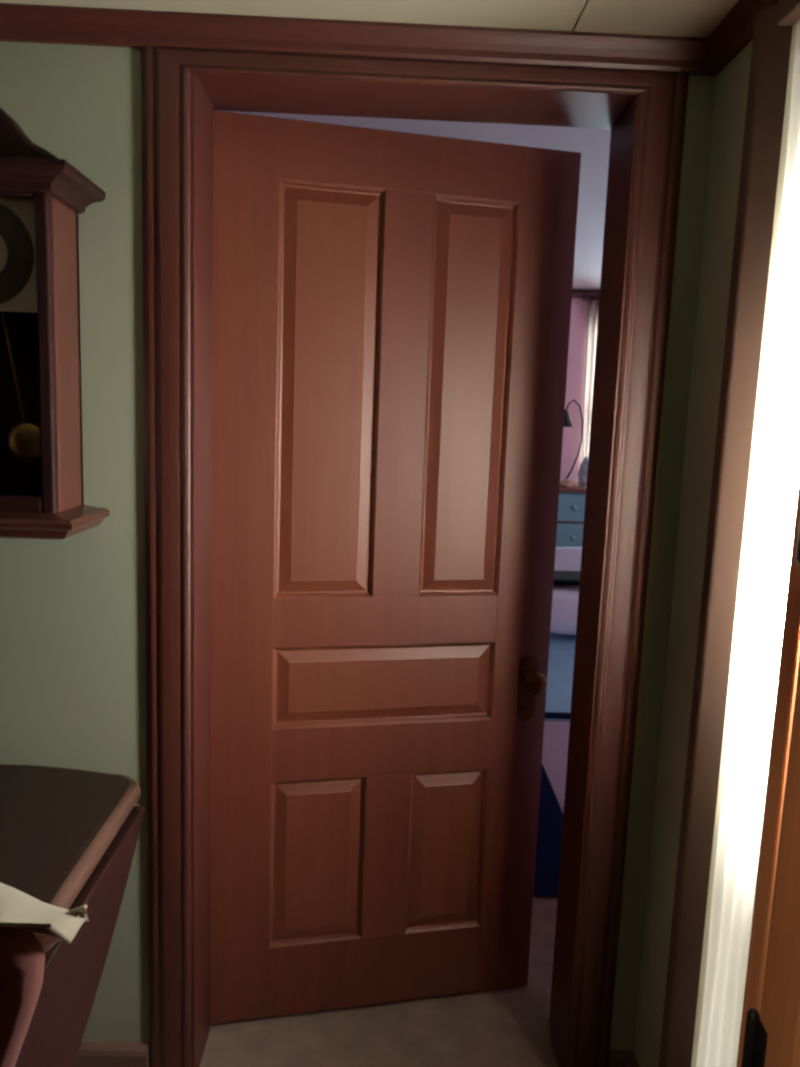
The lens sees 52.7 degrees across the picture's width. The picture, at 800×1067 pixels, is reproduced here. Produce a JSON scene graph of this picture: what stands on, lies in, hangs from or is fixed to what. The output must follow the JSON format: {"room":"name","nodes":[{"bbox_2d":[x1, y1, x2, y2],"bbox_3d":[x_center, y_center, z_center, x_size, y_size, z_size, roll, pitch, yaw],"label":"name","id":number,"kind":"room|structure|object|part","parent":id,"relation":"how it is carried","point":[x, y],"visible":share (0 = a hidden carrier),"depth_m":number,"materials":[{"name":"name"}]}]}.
{"room":"home hallway","nodes":[
{"label":"home hallway","id":0,"kind":"room"},
{"bbox_2d":[0,41,716,1049],"bbox_3d":[0.188,0.044,1.687,4.820,2.320,0.190,2,8,-1],"label":"wall","id":1,"kind":"structure","parent":0,"point":[73,611],"depth_m":1.58,"materials":[{"name":"green paint"}]},
{"bbox_2d":[0,108,109,539],"bbox_3d":[-0.718,-0.363,1.415,0.342,0.732,0.194,2,8,-1],"label":"wall clock","id":2,"kind":"object","parent":1,"relation":"attached to","point":[43,195],"visible":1,"depth_m":1.41,"materials":[{"name":"red wood"}]},
{"bbox_3d":[-0.719,-0.310,1.387,0.242,0.560,0.020,2,8,-1],"label":"frame","id":3,"kind":"part","parent":2,"relation":"part of","materials":[{"name":"brown wood"}]},
{"bbox_3d":[-0.709,-0.597,1.382,0.342,0.040,0.192,2,8,-1],"label":"cornice","id":4,"kind":"part","parent":2,"relation":"part of","materials":[{"name":"brown wood"}]},
{"bbox_3d":[-0.730,-0.023,1.464,0.342,0.046,0.194,2,8,-1],"label":"moulding","id":5,"kind":"part","parent":2,"relation":"part of","materials":[{"name":"red wood"}]},
{"bbox_2d":[73,1041,148,1066],"bbox_3d":[-1.338,1.110,1.704,1.602,0.095,0.016,2,8,-1],"label":"baseboard","id":6,"kind":"structure","parent":1,"relation":"attached to","point":[90,1053],"depth_m":1.71,"materials":[{"name":"brown paint"}]},
{"bbox_2d":[0,0,778,75],"bbox_3d":[-0.714,-0.708,0.099,2.645,0.046,2.700,2,8,-1],"label":"trim","id":7,"kind":"structure","parent":1,"relation":"attached to","point":[29,23],"depth_m":1.43,"materials":[{"name":"brown wood"}]},
{"bbox_2d":[210,110,580,1023],"bbox_3d":[-0.024,0.158,1.824,0.800,2.016,0.109,0,8,-12],"label":"door","id":8,"kind":"structure","parent":1,"relation":"in","point":[391,310],"depth_m":1.82,"materials":[{"name":"brown wood"}]},
{"bbox_3d":[-0.197,0.769,1.908,0.220,0.411,0.031,0,8,-12],"label":"panel","id":9,"kind":"part","parent":8,"relation":"part of","materials":[{"name":"brown wood"}]},
{"bbox_3d":[-0.158,-0.294,1.756,0.220,0.878,0.031,0,8,-12],"label":"panel","id":10,"kind":"part","parent":8,"relation":"part of","materials":[{"name":"brown wood"}]},
{"bbox_3d":[-0.035,0.347,1.880,0.519,0.189,0.031,0,8,-12],"label":"panel","id":11,"kind":"part","parent":8,"relation":"part of","materials":[{"name":"brown wood"}]},
{"bbox_3d":[0.109,0.770,1.976,0.191,0.411,0.031,0,8,-12],"label":"panel","id":12,"kind":"part","parent":8,"relation":"part of","materials":[{"name":"brown wood"}]},
{"bbox_3d":[0.148,-0.292,1.823,0.191,0.878,0.031,0,8,-12],"label":"panel","id":13,"kind":"part","parent":8,"relation":"part of","materials":[{"name":"brown wood"}]},
{"bbox_3d":[0.306,0.371,1.939,0.044,0.162,0.004,0,8,-12],"label":"lock plate","id":14,"kind":"part","parent":8,"relation":"part of","materials":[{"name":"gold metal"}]},
{"bbox_3d":[0.314,0.349,1.905,0.055,0.055,0.065,0,8,-12],"label":"knob","id":15,"kind":"part","parent":8,"relation":"part of","materials":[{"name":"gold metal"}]},
{"bbox_2d":[141,45,688,1066],"bbox_3d":[-0.008,0.153,1.694,0.990,2.089,0.210,2,8,-1],"label":"door frame","id":16,"kind":"structure","parent":1,"relation":"attached to","point":[165,71],"depth_m":1.58,"materials":[{"name":"brown wood"}]},
{"bbox_2d":[0,0,738,37],"bbox_3d":[-0.701,-0.752,0.032,2.905,0.060,2.820,2,8,-1],"label":"ceiling","id":17,"kind":"structure","parent":0,"point":[678,18],"depth_m":1.37,"materials":[{"name":"beige paint"}]},
{"bbox_2d":[200,896,557,1066],"bbox_3d":[0.133,1.147,2.371,4.820,0.060,6.870,2,8,-1],"label":"floor","id":18,"kind":"structure","parent":0,"point":[504,1027],"depth_m":1.91,"materials":[{"name":"beige carpet"}]},
{"bbox_2d":[0,927,45,1066],"bbox_3d":[-0.515,0.772,0.846,0.450,1.076,0.462,2,8,-1],"label":"dining chair","id":19,"kind":"object","parent":18,"relation":"on","point":[22,956],"visible":0.99,"depth_m":0.60,"materials":[{"name":"brown wood"}]},
{"bbox_2d":[0,882,88,950],"bbox_3d":[-0.493,0.295,0.616,0.480,0.123,0.086,2,8,-1],"label":"cloth","id":20,"kind":"object","parent":19,"relation":"on","point":[49,923],"visible":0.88,"depth_m":0.63,"materials":[{"name":"fabric"}]},
{"bbox_2d":[0,764,143,1066],"bbox_3d":[-0.752,0.877,1.168,0.568,0.752,0.905,2,8,-1],"label":"table","id":21,"kind":"object","parent":18,"relation":"on","point":[69,837],"visible":0.79,"depth_m":1.26,"materials":[{"name":"brown wood"}]},
{"bbox_3d":[-0.494,0.565,1.124,0.036,0.046,0.705,2,8,-1],"label":"rail","id":22,"kind":"part","parent":21,"relation":"part of","materials":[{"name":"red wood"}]},
{"bbox_2d":[542,633,575,812],"bbox_3d":[0.851,0.697,3.425,1.020,0.583,1.965,2,8,-1],"label":"bed","id":23,"kind":"object","parent":18,"relation":"on","point":[561,646],"visible":0.04,"depth_m":2.46,"materials":[{"name":"fabric"}]},
{"bbox_2d":[533,764,562,896],"bbox_3d":[0.578,0.852,2.435,0.468,0.522,0.022,2,8,-1],"label":"rug","id":24,"kind":"object","parent":23,"relation":"hanging from","point":[550,815],"visible":0.16,"depth_m":2.43,"materials":[{"name":"fabric"}]},
{"bbox_2d":[542,721,569,812],"bbox_3d":[0.853,0.705,3.364,1.004,0.525,1.808,2,8,-1],"label":"bedspread","id":25,"kind":"object","parent":23,"relation":"on","point":[556,733],"depth_m":2.44,"materials":[{"name":"fabric"}]},
{"bbox_2d":[544,633,575,721],"bbox_3d":[0.869,0.478,3.028,1.008,0.034,1.210,2,8,-1],"label":"blanket","id":26,"kind":"object","parent":23,"relation":"on","point":[561,646],"depth_m":2.74,"materials":[{"name":"blue fabric"}]},
{"bbox_2d":[550,585,578,634],"bbox_3d":[0.747,0.302,3.318,0.469,0.191,0.304,1,8,-8],"label":"pillow","id":27,"kind":"object","parent":23,"relation":"on","point":[565,597],"visible":0.16,"depth_m":3.16,"materials":[{"name":"white fabric"}]},
{"bbox_2d":[553,570,579,584],"bbox_3d":[0.750,0.185,3.362,0.450,0.034,0.198,0,8,-13],"label":"garment","id":28,"kind":"object","parent":27,"relation":"on","point":[561,577],"visible":0.27,"depth_m":3.29,"materials":[{"name":"black fabric"}]},
{"bbox_2d":[554,547,581,570],"bbox_3d":[0.871,0.206,3.705,0.541,0.284,0.200,1,8,-8],"label":"pillow","id":29,"kind":"object","parent":23,"relation":"on","point":[566,558],"visible":0.06,"depth_m":3.65,"materials":[{"name":"white fabric"}]},
{"bbox_2d":[556,483,585,546],"bbox_3d":[1.074,0.206,5.284,0.880,1.042,0.475,2,8,-1],"label":"dresser","id":30,"kind":"object","parent":18,"relation":"on","point":[571,506],"visible":0.08,"depth_m":5.03,"materials":[{"name":"teal paint"}]},
{"bbox_2d":[560,478,574,487],"bbox_3d":[1.050,-0.318,5.065,0.089,0.054,0.094,9,11,39],"label":"folded cloth","id":31,"kind":"object","parent":30,"relation":"on","point":[568,483],"visible":0.91,"depth_m":5.03,"materials":[{"name":"pink fabric"}]},
{"bbox_3d":[1.086,0.024,5.061,0.800,0.170,0.018,2,8,-1],"label":"drawer","id":32,"kind":"part","parent":30,"relation":"part of","materials":[{"name":"teal paint"}]},
{"bbox_3d":[1.093,-0.161,5.035,0.800,0.170,0.018,2,8,-1],"label":"drawer","id":33,"kind":"part","parent":30,"relation":"part of","materials":[{"name":"teal paint"}]},
{"bbox_2d":[564,399,582,478],"bbox_3d":[1.081,-0.584,5.178,0.182,0.551,0.115,2,8,-1],"label":"desk lamp","id":34,"kind":"object","parent":30,"relation":"on","point":[567,421],"visible":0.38,"depth_m":5.14,"materials":[{"name":"black metal"}]},
{"bbox_3d":[1.054,-0.737,5.155,0.116,0.112,0.115,2,8,-1],"label":"lamp shade","id":35,"kind":"part","parent":34,"relation":"part of","materials":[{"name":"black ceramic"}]},
{"bbox_2d":[578,456,587,485],"bbox_3d":[1.190,-0.395,5.147,0.104,0.193,0.113,2,8,-1],"label":"crumpled cloth","id":36,"kind":"object","parent":30,"relation":"on","point":[582,473],"visible":0.59,"depth_m":5.12,"materials":[{"name":"grey fabric"}]},
{"bbox_2d":[215,110,610,289],"bbox_3d":[0.498,-1.407,3.530,4.200,0.050,3.860,2,8,-1],"label":"ceiling","id":37,"kind":"structure","parent":0,"point":[593,144],"depth_m":2.57,"materials":[{"name":"white paint"}]},
{"bbox_2d":[560,298,587,482],"bbox_3d":[0.415,-0.504,5.559,4.200,2.320,0.100,2,8,-1],"label":"wall","id":38,"kind":"structure","parent":0,"point":[574,383],"depth_m":5.45,"materials":[{"name":"pink paint"}]},
{"bbox_2d":[578,411,582,479],"bbox_3d":[1.631,-0.786,5.549,0.790,1.270,0.050,2,8,-1],"label":"window","id":39,"kind":"structure","parent":38,"relation":"in","point":[581,449],"depth_m":5.55,"materials":[{"name":"white glass"}]},
{"bbox_2d":[572,289,599,297],"bbox_3d":[0.458,-1.613,5.329,4.000,0.055,0.040,2,8,-1],"label":"trim","id":40,"kind":"structure","parent":38,"relation":"attached to","point":[576,293],"depth_m":5.33,"materials":[{"name":"brown wood"}]},
{"bbox_2d":[581,295,598,458],"bbox_3d":[1.690,-0.579,5.493,1.060,1.980,0.063,2,8,-1],"label":"window curtain","id":41,"kind":"object","parent":38,"relation":"hanging from","point":[593,302],"visible":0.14,"depth_m":5.39,"materials":[{"name":"beige fabric"}]},
{"bbox_3d":[1.726,-1.540,5.355,1.060,0.035,0.063,2,8,-1],"label":"curtain rod","id":42,"kind":"part","parent":41,"relation":"part of","materials":[{"name":"brown wood"}]},
{"bbox_2d":[633,20,799,1066],"bbox_3d":[0.639,0.364,0.282,0.140,2.120,2.700,2,8,-1],"label":"wall","id":43,"kind":"structure","parent":0,"point":[731,93],"depth_m":1.50,"materials":[{"name":"green paint"}]},
{"bbox_2d":[608,1050,638,1066],"bbox_3d":[0.480,1.183,1.661,0.052,0.095,0.200,2,8,-1],"label":"baseboard","id":44,"kind":"structure","parent":43,"relation":"attached to","point":[617,1058],"depth_m":1.74,"materials":[{"name":"brown paint"}]},
{"bbox_2d":[659,0,799,1066],"bbox_3d":[0.543,0.309,0.802,0.028,2.073,1.247,2,8,-1],"label":"trim","id":45,"kind":"structure","parent":43,"relation":"attached to","point":[771,43],"depth_m":1.33,"materials":[{"name":"brown paint"}]},
{"bbox_2d":[696,23,799,1066],"bbox_3d":[0.559,0.151,1.229,0.012,1.795,0.187,2,8,-1],"label":"sheer curtain","id":46,"kind":"object","parent":43,"relation":"hanging from","point":[772,519],"visible":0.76,"depth_m":1.25,"materials":[{"name":"white fabric"}]},
{"bbox_2d":[736,476,799,1066],"bbox_3d":[0.550,0.285,1.130,0.040,2.029,0.042,2,8,-1],"label":"door frame","id":47,"kind":"structure","parent":43,"relation":"attached to","point":[790,646],"depth_m":1.14,"materials":[{"name":"brown wood"}]},
{"bbox_2d":[741,525,799,1066],"bbox_3d":[0.489,0.341,0.693,0.114,2.018,0.838,3,8,3],"label":"door","id":48,"kind":"structure","parent":43,"relation":"in","point":[771,1038],"depth_m":1.08,"materials":[{"name":"brown wood"}]}
]}

